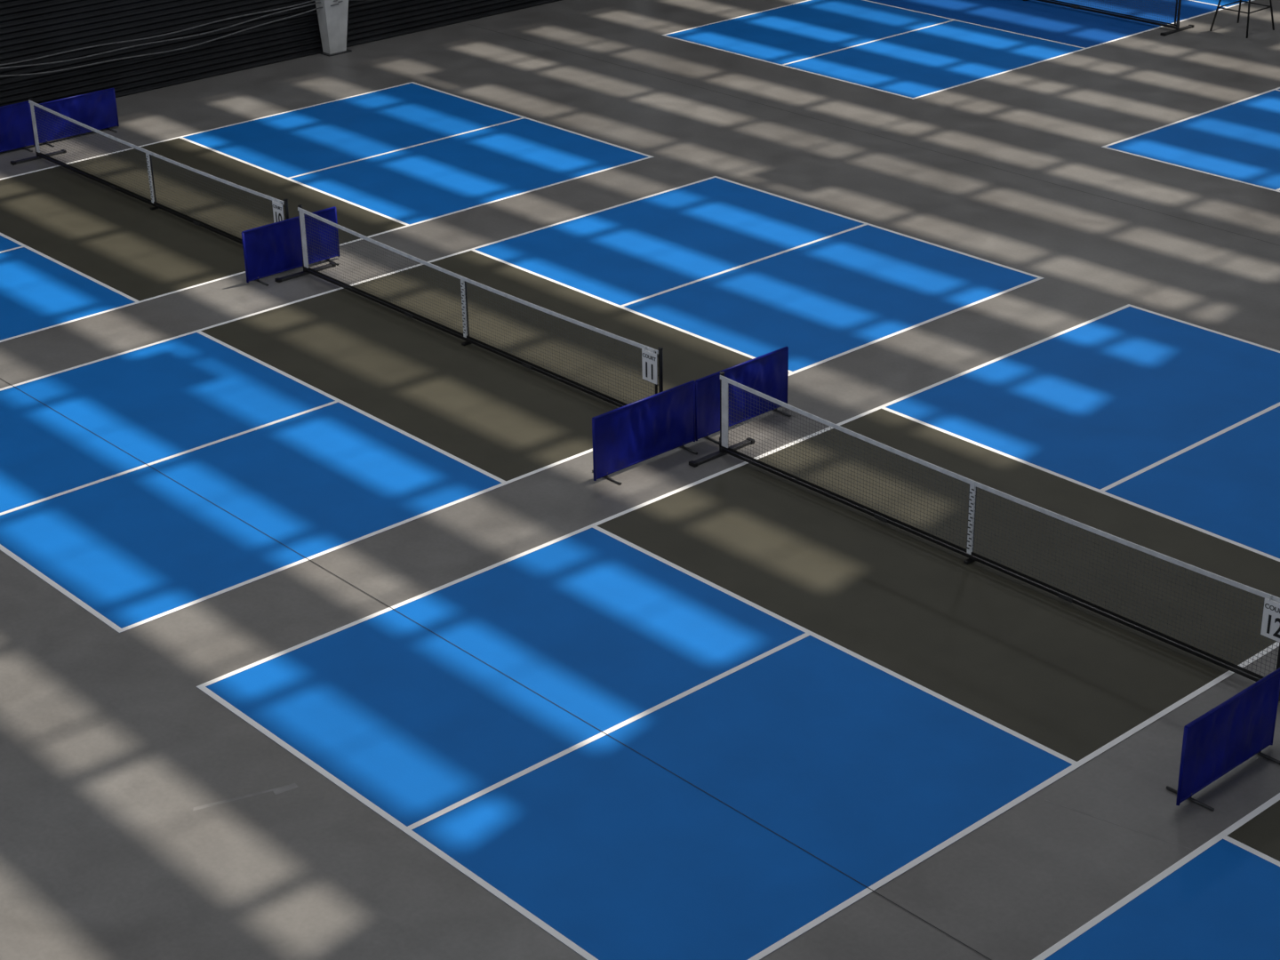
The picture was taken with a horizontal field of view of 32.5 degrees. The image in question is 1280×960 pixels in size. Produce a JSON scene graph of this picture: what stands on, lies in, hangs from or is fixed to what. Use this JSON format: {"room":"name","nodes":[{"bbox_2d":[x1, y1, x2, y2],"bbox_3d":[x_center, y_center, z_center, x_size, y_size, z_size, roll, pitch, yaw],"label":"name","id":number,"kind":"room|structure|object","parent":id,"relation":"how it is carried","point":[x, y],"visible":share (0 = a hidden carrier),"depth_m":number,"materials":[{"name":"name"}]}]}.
{"room":"sports hall","nodes":[
{"label":"sports hall","id":0,"kind":"room"},
{"bbox_2d":[0,0,560,106],"bbox_3d":[-7.709,-12.812,35.090,58.000,13.000,0.319,-22,32,-37],"label":"wall","id":1,"kind":"structure","parent":0,"point":[29,29],"depth_m":37.09,"materials":[{"name":"black metal"}]},
{"bbox_2d":[0,0,1279,959],"bbox_3d":[6.417,-0.389,23.749,58.600,0.200,42.220,-22,32,-37],"label":"floor","id":2,"kind":"structure","parent":0,"point":[110,743],"depth_m":23.61,"materials":[{"name":"concrete"}]},
{"bbox_2d":[0,100,35,152],"bbox_3d":[-9.959,-5.314,33.680,1.431,0.734,0.440,-22,32,-37],"label":"barrier","id":3,"kind":"object","parent":2,"relation":"on","point":[16,124],"visible":1,"depth_m":33.93,"materials":[{"name":"blue plastic"}]},
{"bbox_2d":[33,88,119,146],"bbox_3d":[-8.873,-5.713,34.572,1.451,0.654,0.440,-22,32,-37],"label":"barrier","id":4,"kind":"object","parent":2,"relation":"on","point":[98,109],"visible":0.88,"depth_m":34.59,"materials":[{"name":"blue plastic"}]},
{"bbox_2d":[192,783,297,810],"bbox_3d":[-3.167,2.559,17.669,0.860,0.001,0.104,-12,27,-21],"label":"scuffs","id":5,"kind":"object","parent":2,"relation":"on","point":[277,790],"visible":1,"depth_m":17.72,"materials":[{"name":"grey"}]},
{"bbox_2d":[241,206,339,285],"bbox_3d":[-4.554,-3.072,28.752,1.461,0.724,0.440,-22,32,-37],"label":"barrier","id":6,"kind":"object","parent":2,"relation":"on","point":[275,248],"visible":0.91,"depth_m":28.66,"materials":[{"name":"blue plastic"}]},
{"bbox_2d":[0,81,654,342],"bbox_3d":[-6.807,-3.827,31.271,13.410,0.002,6.096,-22,32,-37],"label":"court","id":7,"kind":"object","parent":2,"relation":"on","point":[74,246],"visible":0.97,"depth_m":32.17,"materials":[{"name":"blue plastic"}]},
{"bbox_2d":[10,97,288,244],"bbox_3d":[-6.917,-4.294,31.166,0.900,0.945,6.990,-22,32,-37],"label":"net","id":8,"kind":"object","parent":7,"relation":"on","point":[277,210],"visible":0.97,"depth_m":31.16,"materials":[{"name":"black metal"}]},
{"bbox_2d":[315,0,351,56],"bbox_3d":[-5.329,-13.226,36.338,0.600,12.600,0.900,-22,32,-37],"label":"steel column","id":9,"kind":"structure","parent":2,"relation":"on","point":[332,20],"depth_m":38.94,"materials":[{"name":"white metal"}]},
{"bbox_2d":[274,204,663,407],"bbox_3d":[-2.080,-2.064,26.276,0.900,0.945,6.990,-22,32,-37],"label":"net","id":10,"kind":"object","parent":2,"relation":"on","point":[649,356],"visible":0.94,"depth_m":26.10,"materials":[{"name":"black metal"}]},
{"bbox_2d":[0,176,1044,632],"bbox_3d":[-1.833,-1.534,26.242,13.410,0.002,6.096,-22,32,-37],"label":"court","id":11,"kind":"object","parent":2,"relation":"on","point":[331,420],"visible":0.98,"depth_m":25.44,"materials":[{"name":"blue plastic"}]},
{"bbox_2d":[0,24,1278,959],"bbox_3d":[9.103,-0.158,22.914,45.022,0.005,41.125,-2,25,-2],"label":"joint","id":12,"kind":"object","parent":2,"relation":"on","point":[469,24],"visible":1,"depth_m":19.53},
{"bbox_2d":[592,380,697,484],"bbox_3d":[0.051,-0.516,23.160,1.441,0.744,0.440,-22,32,-37],"label":"barrier","id":13,"kind":"object","parent":2,"relation":"on","point":[627,436],"visible":1,"depth_m":23.13,"materials":[{"name":"blue fabric"}]},
{"bbox_2d":[196,304,1279,959],"bbox_3d":[3.129,0.752,21.227,13.410,0.002,6.096,-22,32,-37],"label":"court","id":14,"kind":"object","parent":2,"relation":"on","point":[838,676],"visible":1,"depth_m":19.55,"materials":[{"name":"blue plastic"}]},
{"bbox_2d":[688,371,1279,701],"bbox_3d":[3.179,0.359,20.961,0.900,0.945,6.990,-22,32,-37],"label":"net","id":15,"kind":"object","parent":14,"relation":"on","point":[1270,623],"visible":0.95,"depth_m":20.74,"materials":[{"name":"black metal"}]},
{"bbox_2d":[695,346,791,443],"bbox_3d":[1.118,-0.940,24.022,1.411,0.734,0.440,-22,32,-37],"label":"barrier","id":16,"kind":"object","parent":2,"relation":"on","point":[767,374],"visible":0.84,"depth_m":24.00,"materials":[{"name":"blue fabric"}]},
{"bbox_2d":[661,0,1254,99],"bbox_3d":[7.402,-9.144,41.929,13.410,0.002,6.096,-22,32,-37],"label":"court","id":17,"kind":"object","parent":2,"relation":"on","point":[910,49],"visible":1,"depth_m":39.72,"materials":[{"name":"blue paint"}]},
{"bbox_2d":[1023,0,1194,36],"bbox_3d":[7.368,-9.576,41.749,0.900,0.945,6.990,-22,32,-37],"label":"net","id":18,"kind":"object","parent":17,"relation":"on","point":[1176,25],"visible":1,"depth_m":40.11,"materials":[{"name":"black fabric"}]},
{"bbox_2d":[1032,792,1279,959],"bbox_3d":[8.095,3.041,16.207,13.410,0.002,6.096,-22,32,-37],"label":"court","id":19,"kind":"object","parent":2,"relation":"on","point":[1220,900],"visible":1,"depth_m":16.11,"materials":[{"name":"blue paint"}]},
{"bbox_2d":[1101,87,1279,192],"bbox_3d":[14.002,-6.102,35.258,13.410,0.002,6.096,-22,32,-37],"label":"court","id":20,"kind":"object","parent":2,"relation":"on","point":[1239,141],"visible":1,"depth_m":33.40,"materials":[{"name":"blue paint"}]},
{"bbox_2d":[1166,667,1279,811],"bbox_3d":[4.708,2.051,17.552,1.311,0.754,0.440,-22,32,-37],"label":"barrier","id":21,"kind":"object","parent":2,"relation":"on","point":[1223,738],"visible":1,"depth_m":17.51,"materials":[{"name":"blue fabric"}]},
{"bbox_2d":[1209,0,1274,38],"bbox_3d":[10.836,-8.983,39.195,0.874,1.954,0.795,-22,32,-37],"label":"stool","id":22,"kind":"object","parent":2,"relation":"on","point":[1220,1],"visible":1,"depth_m":39.44,"materials":[{"name":"black metal"}]},
{"bbox_3d":[-10.783,-11.039,31.939,0.600,12.600,0.900,-22,32,-37],"label":"steel column","id":23,"kind":"structure","parent":2,"relation":"on","visible":0},
{"bbox_2d":[0,0,354,77],"bbox_3d":[-8.123,-7.262,36.609,21.912,0.415,0.247,-22,32,-37],"label":"cable bundle","id":24,"kind":"object","parent":23,"relation":"attached to","point":[311,0],"visible":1,"depth_m":36.79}
]}

